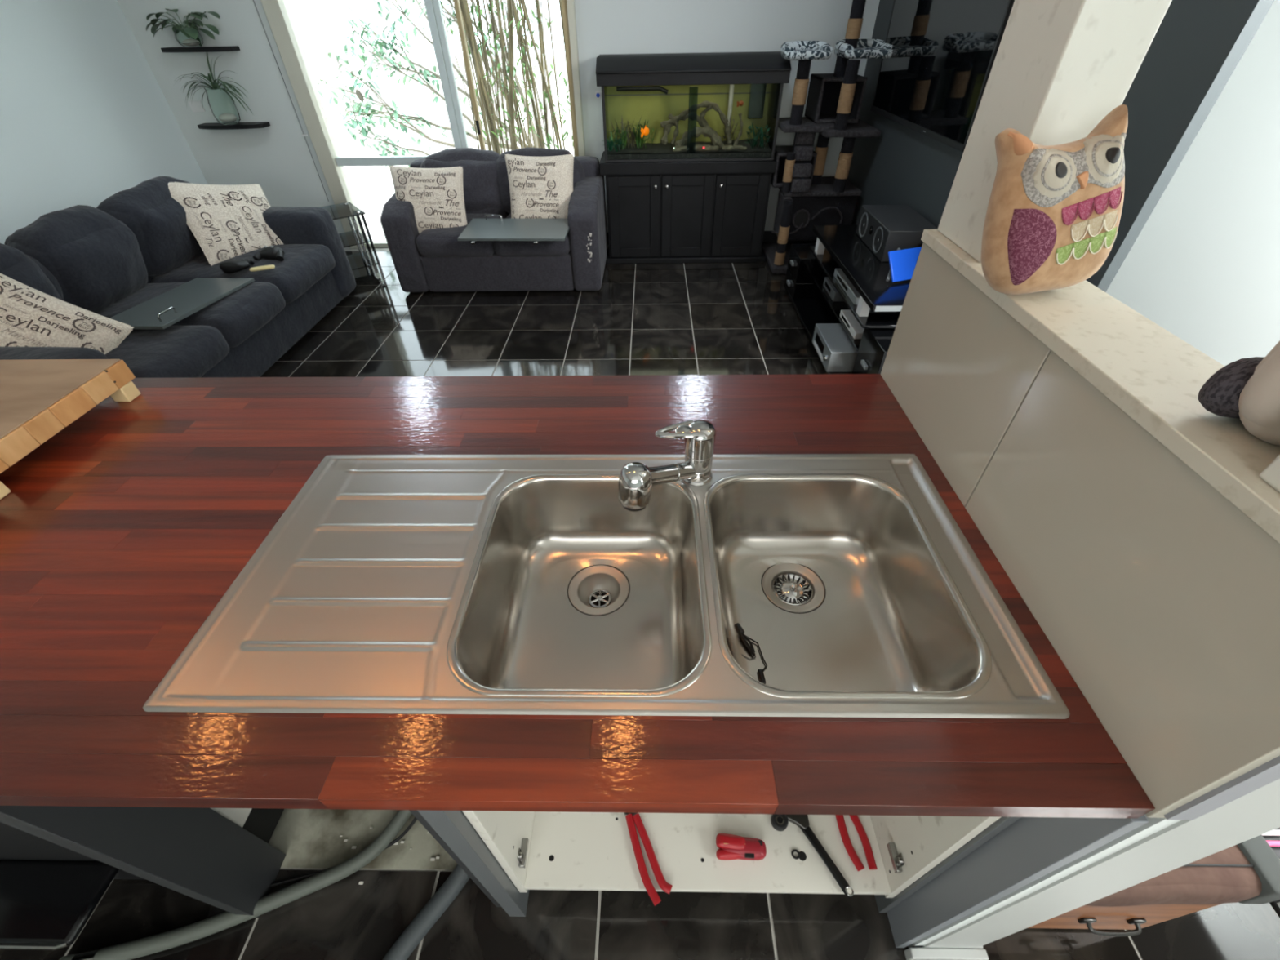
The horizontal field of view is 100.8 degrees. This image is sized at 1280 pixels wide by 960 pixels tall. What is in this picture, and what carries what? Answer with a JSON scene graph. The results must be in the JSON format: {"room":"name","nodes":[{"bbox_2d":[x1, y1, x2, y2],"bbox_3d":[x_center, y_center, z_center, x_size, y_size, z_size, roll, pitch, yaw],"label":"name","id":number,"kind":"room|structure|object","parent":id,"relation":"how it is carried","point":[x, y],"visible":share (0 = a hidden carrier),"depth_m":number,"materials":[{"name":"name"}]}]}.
{"room":"kitchen","nodes":[
{"label":"kitchen","id":0,"kind":"room"},
{"bbox_2d":[0,0,208,247],"bbox_3d":[-3.806,-0.629,1.285,0.120,2.500,7.650,0,42,1],"label":"wall","id":1,"kind":"structure","parent":0,"point":[85,117],"depth_m":3.48,"materials":[{"name":"white paint"}]},
{"bbox_2d":[116,0,879,234],"bbox_3d":[-1.008,-3.110,4.025,5.370,2.500,0.120,0,42,1],"label":"wall","id":2,"kind":"structure","parent":0,"point":[277,157],"depth_m":3.93,"materials":[{"name":"white paint"}]},
{"bbox_2d":[187,101,205,111],"bbox_3d":[-3.471,-2.924,4.148,0.100,0.070,0.012,0,42,1],"label":"wall socket","id":3,"kind":"object","parent":2,"relation":"attached to","point":[196,106],"visible":1,"depth_m":4.14,"materials":[{"name":"white plastic"}]},
{"bbox_2d":[160,45,239,52],"bbox_3d":[-3.217,-3.138,3.859,0.520,0.026,0.155,0,42,1],"label":"floating shelf","id":4,"kind":"object","parent":2,"relation":"attached to","point":[228,48],"visible":1,"depth_m":3.81,"materials":[{"name":"black wood"}]},
{"bbox_2d":[146,8,219,47],"bbox_3d":[-3.229,-3.212,3.762,0.548,0.211,0.222,6,42,8],"label":"pothos plant","id":5,"kind":"object","parent":4,"relation":"on","point":[192,32],"visible":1,"depth_m":3.75,"materials":[{"name":"green plant"}]},
{"bbox_2d":[173,29,203,47],"bbox_3d":[-3.248,-3.184,3.815,0.170,0.100,0.170,0,42,1],"label":"glass bowl","id":6,"kind":"object","parent":4,"relation":"on","point":[193,42],"depth_m":3.80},
{"bbox_2d":[197,121,270,129],"bbox_3d":[-3.210,-2.787,4.169,0.520,0.026,0.155,0,42,1],"label":"floating shelf","id":7,"kind":"object","parent":2,"relation":"attached to","point":[210,126],"visible":1,"depth_m":4.13,"materials":[{"name":"black wood"}]},
{"bbox_2d":[173,52,253,124],"bbox_3d":[-3.202,-2.923,3.952,0.477,0.462,0.326,-10,42,-10],"label":"spider plant","id":8,"kind":"object","parent":7,"relation":"on","point":[225,117],"visible":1,"depth_m":3.99,"materials":[{"name":"green plant"}]},
{"bbox_2d":[253,0,328,201],"bbox_3d":[-2.701,-3.130,3.949,0.052,1.920,0.014,0,42,1],"label":"floor lamp","id":9,"kind":"object","parent":2,"relation":"attached to","point":[303,134],"visible":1,"depth_m":4.13,"materials":[{"name":"white plastic"}]},
{"bbox_2d":[260,0,585,248],"bbox_3d":[-1.546,-2.951,4.122,2.190,2.150,0.140,0,42,1],"label":"window","id":10,"kind":"structure","parent":2,"relation":"in","point":[278,14],"depth_m":4.05,"materials":[{"name":"beige metal"}]},
{"bbox_2d":[347,231,816,247],"bbox_3d":[-0.992,-2.168,4.771,5.370,0.100,0.012,0,42,1],"label":"baseboard","id":11,"kind":"structure","parent":2,"relation":"attached to","point":[769,237],"depth_m":4.74,"materials":[{"name":"grey laminate"}]},
{"bbox_2d":[595,90,600,98],"bbox_3d":[-0.322,-2.955,4.062,0.048,0.048,0.010,0,42,1],"label":"thermometer","id":12,"kind":"object","parent":2,"relation":"attached to","point":[597,94],"visible":1,"depth_m":4.06,"materials":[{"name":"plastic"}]},
{"bbox_2d":[0,244,1279,959],"bbox_3d":[-0.481,0.382,2.018,7.193,0.080,7.500,0,42,1],"label":"floor","id":13,"kind":"structure","parent":0,"point":[690,318],"depth_m":1.27,"materials":[{"name":"grey tile"}]},
{"bbox_2d":[0,808,284,950],"bbox_3d":[-1.357,0.524,1.153,0.838,0.840,0.688,0,42,1],"label":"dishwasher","id":14,"kind":"object","parent":13,"relation":"on","point":[49,891],"visible":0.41,"depth_m":1.12,"materials":[{"name":"black"}]},
{"bbox_2d":[0,805,285,918],"bbox_3d":[-1.109,0.485,1.192,1.534,0.879,0.640,0,42,1],"label":"base cabinet","id":15,"kind":"object","parent":13,"relation":"on","point":[206,855],"visible":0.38,"depth_m":1.02,"materials":[{"name":"grey laminate"}]},
{"bbox_2d":[0,177,355,377],"bbox_3d":[-2.619,-1.033,2.930,1.074,0.880,2.313,0,42,1],"label":"sofa","id":16,"kind":"object","parent":13,"relation":"on","point":[139,246],"visible":0.59,"depth_m":2.87,"materials":[{"name":"grey fabric"}]},
{"bbox_2d":[0,245,60,299],"bbox_3d":[-2.916,-0.758,2.355,0.350,0.497,0.637,0,42,1],"label":"cushion","id":17,"kind":"object","parent":16,"relation":"on","point":[37,268],"depth_m":2.45,"materials":[{"name":"grey fabric"}]},
{"bbox_2d":[0,273,133,354],"bbox_3d":[-2.616,-0.589,2.240,0.375,0.572,0.619,7,42,9],"label":"cushion","id":18,"kind":"object","parent":16,"relation":"on","point":[29,317],"visible":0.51,"depth_m":2.26,"materials":[{"name":"fabric"}]},
{"bbox_2d":[4,206,147,313],"bbox_3d":[-2.903,-1.124,2.772,0.372,0.500,0.648,0,42,1],"label":"cushion","id":19,"kind":"object","parent":16,"relation":"on","point":[92,260],"depth_m":2.67,"materials":[{"name":"grey fabric"}]},
{"bbox_2d":[97,177,204,279],"bbox_3d":[-2.897,-1.539,3.236,0.354,0.519,0.738,0,42,1],"label":"cushion","id":20,"kind":"object","parent":16,"relation":"on","point":[149,208],"depth_m":3.07,"materials":[{"name":"grey fabric"}]},
{"bbox_2d":[104,324,229,377],"bbox_3d":[-2.524,-0.556,2.532,0.859,0.216,0.581,0,42,1],"label":"seat cushion","id":21,"kind":"object","parent":16,"relation":"on","point":[175,351],"depth_m":2.49,"materials":[{"name":"grey fabric"}]},
{"bbox_2d":[109,277,254,329],"bbox_3d":[-2.413,-0.952,2.772,0.354,0.084,0.700,1,42,3],"label":"door","id":22,"kind":"structure","parent":16,"relation":"on","point":[166,309],"depth_m":2.74,"materials":[{"name":"grey"}]},
{"bbox_2d":[96,282,285,347],"bbox_3d":[-2.515,-0.921,2.946,0.860,0.214,0.596,0,42,1],"label":"seat cushion","id":23,"kind":"object","parent":16,"relation":"on","point":[241,315],"depth_m":2.85,"materials":[{"name":"grey fabric"}]},
{"bbox_2d":[155,180,283,266],"bbox_3d":[-2.603,-1.659,3.417,0.292,0.569,0.705,15,44,18],"label":"cushion","id":24,"kind":"object","parent":16,"relation":"on","point":[226,221],"visible":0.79,"depth_m":3.31,"materials":[{"name":"fabric"}]},
{"bbox_2d":[217,258,254,274],"bbox_3d":[-2.411,-1.281,3.164,0.170,0.078,0.150,0,42,1],"label":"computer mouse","id":25,"kind":"object","parent":16,"relation":"on","point":[231,266],"visible":1,"depth_m":3.12,"materials":[{"name":"black plastic"}]},
{"bbox_2d":[152,244,335,304],"bbox_3d":[-2.508,-1.329,3.404,0.860,0.214,0.702,0,42,1],"label":"seat cushion","id":26,"kind":"object","parent":16,"relation":"on","point":[304,267],"depth_m":3.25,"materials":[{"name":"grey fabric"}]},
{"bbox_2d":[248,264,275,271],"bbox_3d":[-2.239,-1.255,3.139,0.134,0.022,0.036,-17,44,-17],"label":"remote control","id":27,"kind":"object","parent":16,"relation":"on","point":[271,266],"visible":1,"depth_m":3.13,"materials":[{"name":"beige plastic"}]},
{"bbox_2d":[253,245,284,261],"bbox_3d":[-2.296,-1.411,3.296,0.188,0.082,0.117,0,42,1],"label":"game controller","id":28,"kind":"object","parent":16,"relation":"on","point":[272,252],"visible":1,"depth_m":3.27,"materials":[{"name":"black plastic"}]},
{"bbox_2d":[58,809,412,959],"bbox_3d":[-0.815,0.825,1.214,1.008,0.329,0.184,-23,46,-23],"label":"hose","id":29,"kind":"object","parent":13,"relation":"on","point":[133,949],"visible":0.71,"depth_m":1.22,"materials":[{"name":"grey plastic"}]},
{"bbox_2d":[270,817,417,887],"bbox_3d":[-0.698,0.822,1.272,0.573,0.248,0.112,-24,46,-24],"label":"lead","id":30,"kind":"object","parent":13,"relation":"on","point":[415,820],"visible":0.38,"depth_m":1.29,"materials":[{"name":"black"}]},
{"bbox_2d":[320,201,383,275],"bbox_3d":[-2.349,-1.853,4.162,0.412,0.476,0.412,-28,48,-27],"label":"side table","id":31,"kind":"object","parent":13,"relation":"on","point":[360,260],"visible":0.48,"depth_m":4.17,"materials":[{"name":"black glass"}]},
{"bbox_2d":[338,231,371,247],"bbox_3d":[-2.349,-1.873,4.145,0.371,0.007,0.371,-28,48,-27],"label":"glass shelf","id":32,"kind":"object","parent":31,"relation":"attached to","point":[353,237],"depth_m":4.17,"materials":[{"name":"clear glass"}]},
{"bbox_2d":[346,251,377,270],"bbox_3d":[-2.346,-1.745,4.258,0.371,0.007,0.371,-28,48,-27],"label":"glass shelf","id":33,"kind":"object","parent":31,"relation":"attached to","point":[360,260],"depth_m":4.29,"materials":[{"name":"clear glass"}]},
{"bbox_2d":[339,826,439,884],"bbox_3d":[-0.635,0.940,1.327,0.271,0.005,0.121,0,42,1],"label":"crumbs","id":34,"kind":"object","parent":13,"relation":"on","point":[344,840],"visible":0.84,"depth_m":1.34,"materials":[{"name":"white food"}]},
{"bbox_2d":[382,863,470,959],"bbox_3d":[-0.525,1.022,1.149,0.058,0.119,0.593,22,46,24],"label":"pipe","id":35,"kind":"object","parent":13,"relation":"on","point":[409,940],"visible":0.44,"depth_m":1.21,"materials":[{"name":"grey plastic"}]},
{"bbox_2d":[380,146,608,292],"bbox_3d":[-1.037,-1.991,4.007,1.500,0.832,0.936,0,42,1],"label":"sofa","id":36,"kind":"object","parent":13,"relation":"on","point":[433,260],"visible":0.69,"depth_m":3.85,"materials":[{"name":"fabric"}]},
{"bbox_2d":[389,165,467,233],"bbox_3d":[-1.487,-1.966,3.763,0.520,0.451,0.207,-3,42,-2],"label":"cushion","id":37,"kind":"object","parent":36,"relation":"on","point":[436,195],"visible":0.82,"depth_m":3.70,"materials":[{"name":"fabric"}]},
{"bbox_2d":[415,212,507,257],"bbox_3d":[-1.308,-1.848,3.970,0.579,0.191,0.683,0,42,1],"label":"seat cushion","id":38,"kind":"object","parent":36,"relation":"on","point":[433,242],"depth_m":3.73,"materials":[{"name":"fabric"}]},
{"bbox_2d":[419,148,506,214],"bbox_3d":[-1.308,-2.244,4.024,0.700,0.468,0.360,0,42,1],"label":"cushion","id":39,"kind":"object","parent":36,"relation":"on","point":[484,172],"depth_m":3.87,"materials":[{"name":"fabric"}]},
{"bbox_2d":[457,214,568,244],"bbox_3d":[-0.850,-1.726,3.636,0.720,0.083,0.411,1,42,3],"label":"tray","id":40,"kind":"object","parent":36,"relation":"on","point":[535,230],"depth_m":3.62,"materials":[{"name":"grey"}]},
{"bbox_2d":[493,213,570,257],"bbox_3d":[-0.765,-1.849,3.958,0.573,0.192,0.681,0,42,1],"label":"seat cushion","id":41,"kind":"object","parent":36,"relation":"on","point":[500,248],"depth_m":3.72,"materials":[{"name":"fabric"}]},
{"bbox_2d":[505,154,573,218],"bbox_3d":[-0.711,-2.064,3.822,0.494,0.474,0.192,3,42,5],"label":"cushion","id":42,"kind":"object","parent":36,"relation":"on","point":[540,187],"visible":0.81,"depth_m":3.75,"materials":[{"name":"fabric"}]},
{"bbox_2d":[497,146,585,213],"bbox_3d":[-0.763,-2.237,4.011,0.707,0.470,0.360,0,42,1],"label":"cushion","id":43,"kind":"object","parent":36,"relation":"on","point":[504,202],"depth_m":3.90,"materials":[{"name":"fabric"}]},
{"bbox_2d":[599,151,779,263],"bbox_3d":[0.372,-2.220,4.322,1.335,0.735,0.476,0,42,1],"label":"base cabinet","id":44,"kind":"object","parent":13,"relation":"on","point":[714,211],"visible":0.98,"depth_m":4.15,"materials":[{"name":"black wood"}]},
{"bbox_2d":[595,51,791,162],"bbox_3d":[0.362,-2.720,3.873,1.306,0.610,0.485,0,42,1],"label":"fish tank","id":45,"kind":"object","parent":44,"relation":"on","point":[687,104],"visible":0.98,"depth_m":3.93,"materials":[{"name":"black glass"}]},
{"bbox_2d":[606,137,624,151],"bbox_3d":[-0.194,-2.495,3.938,0.191,0.092,0.083,0,42,1],"label":"plant","id":46,"kind":"object","parent":45,"relation":"on","point":[610,145],"depth_m":3.94,"materials":[{"name":"green plant"}]},
{"bbox_2d":[607,124,629,149],"bbox_3d":[-0.165,-2.573,3.977,0.184,0.157,0.104,0,42,1],"label":"plant","id":47,"kind":"object","parent":45,"relation":"on","point":[624,138],"depth_m":3.98,"materials":[{"name":"green plant"}]},
{"bbox_2d":[610,116,641,148],"bbox_3d":[-0.102,-2.633,4.002,0.246,0.212,0.112,0,42,1],"label":"plant","id":48,"kind":"object","parent":45,"relation":"on","point":[633,135],"depth_m":4.00,"materials":[{"name":"green plant"}]},
{"bbox_2d":[631,120,657,148],"bbox_3d":[0.031,-2.616,3.997,0.210,0.189,0.095,0,42,1],"label":"plant","id":49,"kind":"object","parent":45,"relation":"on","point":[634,135],"depth_m":4.02,"materials":[{"name":"green plant"}]},
{"bbox_2d":[640,125,649,137],"bbox_3d":[0.035,-2.546,3.868,0.034,0.073,0.109,21,46,23],"label":"goldfish","id":50,"kind":"object","parent":45,"relation":"in","point":[645,131],"visible":1,"depth_m":3.86,"materials":[{"name":"orange"}]},
{"bbox_2d":[595,51,791,86],"bbox_3d":[0.359,-2.893,3.720,1.305,0.150,0.485,0,42,1],"label":"hood","id":51,"kind":"object","parent":45,"relation":"attached to","point":[754,67],"depth_m":3.57,"materials":[{"name":"black plastic"}]},
{"bbox_2d":[720,111,740,145],"bbox_3d":[0.688,-2.642,3.994,0.146,0.212,0.132,-30,49,-29],"label":"plant","id":52,"kind":"object","parent":45,"relation":"on","point":[727,131],"depth_m":3.99,"materials":[{"name":"plant"}]},
{"bbox_2d":[736,99,743,106],"bbox_3d":[0.730,-2.741,3.857,0.064,0.043,0.020,-21,45,-21],"label":"goldfish","id":53,"kind":"object","parent":45,"relation":"in","point":[741,103],"visible":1,"depth_m":3.85,"materials":[{"name":"brown"}]},
{"bbox_2d":[742,123,771,148],"bbox_3d":[0.877,-2.563,3.938,0.212,0.162,0.107,0,42,1],"label":"plant","id":54,"kind":"object","parent":45,"relation":"on","point":[761,145],"depth_m":3.95,"materials":[{"name":"green plant"}]},
{"bbox_2d":[408,602,1148,947],"bbox_3d":[0.124,0.503,1.144,0.930,0.879,0.648,0,42,1],"label":"base cabinet","id":55,"kind":"object","parent":13,"relation":"on","point":[932,873],"depth_m":1.14,"materials":[{"name":"white laminate"}]},
{"bbox_2d":[0,373,1155,817],"bbox_3d":[-0.704,0.066,0.965,2.553,0.033,0.929,0,42,1],"label":"countertop","id":56,"kind":"structure","parent":55,"relation":"on","point":[123,531],"depth_m":0.72,"materials":[{"name":"brown wood"}]},
{"bbox_2d":[0,359,140,499],"bbox_3d":[-1.456,-0.029,0.997,0.547,0.088,0.650,0,42,1],"label":"chopping board","id":57,"kind":"object","parent":56,"relation":"on","point":[39,398],"visible":1,"depth_m":1.11,"materials":[{"name":"brown wood"}]},
{"bbox_2d":[142,453,1070,719],"bbox_3d":[-0.048,0.200,0.931,1.178,0.219,0.523,0,42,1],"label":"double sink","id":58,"kind":"object","parent":56,"relation":"in","point":[388,584],"visible":1,"depth_m":0.89,"materials":[{"name":"silver metal"}]},
{"bbox_2d":[617,419,715,511],"bbox_3d":[0.044,-0.025,0.933,0.207,0.120,0.073,-28,48,-27],"label":"mixer tap","id":59,"kind":"object","parent":58,"relation":"on","point":[637,480],"visible":1,"depth_m":0.92,"materials":[{"name":"silver metal"}]},
{"bbox_2d":[734,622,767,684],"bbox_3d":[0.191,0.292,0.903,0.041,0.011,0.115,-19,45,-19],"label":"cable","id":60,"kind":"object","parent":58,"relation":"in","point":[738,626],"visible":0.95,"depth_m":0.91,"materials":[{"name":"black plastic"}]},
{"bbox_2d":[624,812,672,906],"bbox_3d":[-0.012,0.795,1.215,0.055,0.017,0.296,-18,44,-18],"label":"pliers","id":61,"kind":"object","parent":55,"relation":"on","point":[664,885],"visible":0.69,"depth_m":1.17,"materials":[{"name":"red plastic"}]},
{"bbox_2d":[715,833,766,860],"bbox_3d":[0.224,0.818,1.176,0.111,0.039,0.047,2,42,3],"label":"cutter","id":62,"kind":"object","parent":55,"relation":"on","point":[731,846],"visible":1,"depth_m":1.17,"materials":[{"name":"red plastic"}]},
{"bbox_2d":[791,848,799,859],"bbox_3d":[0.347,0.832,1.179,0.019,0.004,0.019,0,42,1],"label":"washer","id":63,"kind":"object","parent":55,"relation":"on","point":[793,850],"visible":1,"depth_m":1.18,"materials":[{"name":"black"}]},
{"bbox_2d":[786,814,853,897],"bbox_3d":[0.396,0.808,1.191,0.058,0.022,0.229,-24,46,-24],"label":"wrench","id":64,"kind":"object","parent":55,"relation":"on","point":[802,821],"visible":0.67,"depth_m":1.17,"materials":[{"name":"black metal"}]},
{"bbox_2d":[835,814,877,871],"bbox_3d":[0.475,0.775,1.227,0.058,0.015,0.219,-7,42,-7],"label":"pliers","id":65,"kind":"object","parent":55,"relation":"on","point":[868,850],"visible":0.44,"depth_m":1.18,"materials":[{"name":"red plastic"}]},
{"bbox_2d":[761,0,893,274],"bbox_3d":[1.291,-2.633,3.709,0.726,2.145,0.645,0,42,1],"label":"cat tree","id":66,"kind":"object","parent":13,"relation":"on","point":[806,198],"visible":0.88,"depth_m":3.80,"materials":[{"name":"grey carpet"}]},
{"bbox_2d":[783,225,911,373],"bbox_3d":[1.332,-1.085,3.156,0.585,0.495,1.640,0,42,1],"label":"tv stand","id":67,"kind":"object","parent":13,"relation":"on","point":[877,310],"visible":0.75,"depth_m":3.00,"materials":[{"name":"black"}]},
{"bbox_2d":[822,276,844,301],"bbox_3d":[1.296,-1.210,3.353,0.202,0.058,0.260,0,42,1],"label":"game console","id":68,"kind":"object","parent":67,"relation":"on","point":[828,285],"visible":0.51,"depth_m":3.31,"materials":[{"name":"grey plastic"}]},
{"bbox_2d":[812,323,857,372],"bbox_3d":[1.123,-0.764,3.043,0.195,0.120,0.360,0,42,1],"label":"stereo receiver","id":69,"kind":"object","parent":67,"relation":"on","point":[833,347],"visible":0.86,"depth_m":2.95,"materials":[{"name":"silver metal"}]},
{"bbox_2d":[812,276,861,351],"bbox_3d":[1.389,-1.031,3.202,0.450,0.012,1.040,0,42,1],"label":"shelf","id":70,"kind":"object","parent":67,"relation":"attached to","point":[836,307],"depth_m":3.22,"materials":[{"name":"black"}]},
{"bbox_2d":[833,268,860,305],"bbox_3d":[1.250,-1.078,2.936,0.236,0.042,0.420,0,42,1],"label":"dvd player","id":71,"kind":"object","parent":67,"relation":"on","point":[840,276],"visible":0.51,"depth_m":2.91},
{"bbox_2d":[840,310,864,338],"bbox_3d":[1.251,-0.884,3.001,0.156,0.038,0.300,0,42,1],"label":"box","id":72,"kind":"object","parent":67,"relation":"on","point":[847,317],"visible":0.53,"depth_m":2.97,"materials":[{"name":"white plastic"}]},
{"bbox_2d":[808,246,900,328],"bbox_3d":[1.360,-1.149,3.058,0.500,0.015,1.180,0,42,1],"label":"shelf","id":73,"kind":"object","parent":67,"relation":"attached to","point":[872,319],"depth_m":2.75,"materials":[{"name":"black"}]},
{"bbox_2d":[855,204,937,262],"bbox_3d":[1.459,-1.423,3.040,0.281,0.160,0.510,1,42,2],"label":"speaker","id":74,"kind":"object","parent":67,"relation":"on","point":[884,228],"visible":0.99,"depth_m":2.94},
{"bbox_2d":[885,246,921,282],"bbox_3d":[1.397,-1.083,2.677,0.316,0.134,0.281,-14,43,-14],"label":"tablet stand","id":75,"kind":"object","parent":67,"relation":"on","point":[902,263],"visible":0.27,"depth_m":2.67,"materials":[{"name":"blue plastic"}]},
{"bbox_2d":[1027,844,1266,936],"bbox_3d":[0.935,0.724,1.197,0.405,0.436,0.441,0,42,1],"label":"wooden drawer","id":76,"kind":"object","parent":13,"relation":"on","point":[1226,876],"visible":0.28,"depth_m":0.93,"materials":[{"name":"brown wood"}]},
{"bbox_2d":[1238,835,1279,903],"bbox_3d":[1.100,0.683,0.973,0.052,0.089,0.139,0,42,1],"label":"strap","id":77,"kind":"object","parent":76,"relation":"on","point":[1256,849],"visible":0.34,"depth_m":0.93,"materials":[{"name":"grey"}]},
{"bbox_2d":[1262,827,1279,917],"bbox_3d":[1.355,0.746,1.183,0.441,0.430,0.420,0,42,1],"label":"trolley","id":78,"kind":"object","parent":13,"relation":"on","point":[1276,850],"visible":0.02,"depth_m":1.00,"materials":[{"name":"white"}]},
{"bbox_2d":[1261,829,1279,835],"bbox_3d":[1.170,0.677,1.017,0.124,0.010,0.010,0,42,1],"label":"pen","id":79,"kind":"object","parent":78,"relation":"on","point":[1275,832],"visible":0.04,"depth_m":1.01,"materials":[{"name":"white plastic"}]},
{"bbox_2d":[1265,840,1279,846],"bbox_3d":[1.239,0.689,1.002,0.224,0.010,0.010,0,42,1],"label":"pen","id":80,"kind":"object","parent":78,"relation":"on","point":[1271,843],"visible":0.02,"depth_m":1.00,"materials":[{"name":"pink plastic"}]},
{"bbox_2d":[937,0,1172,262],"bbox_3d":[0.634,-0.905,0.563,0.115,1.257,0.180,0,42,1],"label":"wall pillar","id":81,"kind":"structure","parent":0,"point":[1060,67],"depth_m":0.77,"materials":[{"name":"paint"}]},
{"bbox_2d":[847,0,1274,292],"bbox_3d":[1.674,-2.085,2.811,0.040,2.500,3.220,0,42,1],"label":"wall","id":82,"kind":"structure","parent":0,"point":[1197,46],"depth_m":1.71,"materials":[{"name":"grey paint"}]},
{"bbox_2d":[871,0,1014,151],"bbox_3d":[1.619,-2.421,2.901,0.066,0.826,1.460,0,42,1],"label":"television","id":83,"kind":"object","parent":82,"relation":"attached to","point":[934,80],"visible":0.91,"depth_m":2.82,"materials":[{"name":"black"}]},
{"bbox_2d":[880,229,1279,959],"bbox_3d":[0.658,0.279,1.111,0.180,1.243,0.956,0,42,1],"label":"wall","id":84,"kind":"structure","parent":0,"point":[1137,523],"depth_m":0.65,"materials":[{"name":"white paint"}]},
{"bbox_2d":[981,104,1128,294],"bbox_3d":[0.590,-0.389,0.757,0.189,0.233,0.126,-2,42,-1],"label":"cushion","id":85,"kind":"object","parent":84,"relation":"on","point":[1054,212],"visible":1,"depth_m":0.73,"materials":[{"name":"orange fabric"}]},
{"bbox_2d":[1198,336,1279,445],"bbox_3d":[0.672,-0.101,0.477,0.191,0.184,0.116,3,42,4],"label":"cushion","id":86,"kind":"object","parent":84,"relation":"on","point":[1247,390],"visible":1,"depth_m":0.52,"materials":[{"name":"beige fabric"}]},
{"bbox_2d":[1106,0,1279,366],"bbox_3d":[3.082,-0.588,1.090,0.120,2.500,7.500,0,42,1],"label":"wall","id":87,"kind":"structure","parent":0,"point":[1203,267],"depth_m":2.75,"materials":[{"name":"white paint"}]},
{"bbox_2d":[1259,454,1279,492],"bbox_3d":[0.632,-0.414,0.009,0.135,1.257,0.181,0,42,1],"label":"wall pillar","id":88,"kind":"structure","parent":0,"point":[1271,474],"depth_m":0.48,"materials":[{"name":"paint"}]},
{"label":"outside","id":89,"kind":"structure","parent":0,"visible":0},
{"bbox_2d":[343,165,408,239],"bbox_3d":[-1.840,-5.097,8.293,14.000,0.080,8.880,0,42,1],"label":"ground","id":90,"kind":"structure","parent":89,"point":[371,187],"depth_m":6.55,"materials":[{"name":"white"}]},
{"bbox_2d":[314,0,538,168],"bbox_3d":[-2.215,-4.519,5.738,2.342,2.487,1.178,0,42,1],"label":"tree","id":91,"kind":"object","parent":90,"relation":"on","point":[426,73],"visible":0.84,"depth_m":5.77,"materials":[{"name":"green plant"}]},
{"bbox_2d":[306,54,573,156],"bbox_3d":[-1.856,-5.251,7.509,14.000,1.190,0.150,0,42,1],"label":"wall","id":92,"kind":"structure","parent":90,"relation":"on","point":[415,97],"depth_m":7.40,"materials":[{"name":"white"}]},
{"bbox_2d":[440,0,573,156],"bbox_3d":[-1.078,-3.876,4.472,2.052,3.140,1.026,0,42,1],"label":"bamboo","id":93,"kind":"object","parent":90,"relation":"on","point":[489,116],"visible":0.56,"depth_m":4.62,"materials":[{"name":"green plant"}]},
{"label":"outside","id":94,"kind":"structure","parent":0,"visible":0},
{"bbox_2d":[318,0,365,148],"bbox_3d":[-2.339,-3.455,4.052,0.124,1.580,0.055,0,42,1],"label":"mobile","id":95,"kind":"object","parent":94,"point":[359,95],"visible":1,"depth_m":4.32,"materials":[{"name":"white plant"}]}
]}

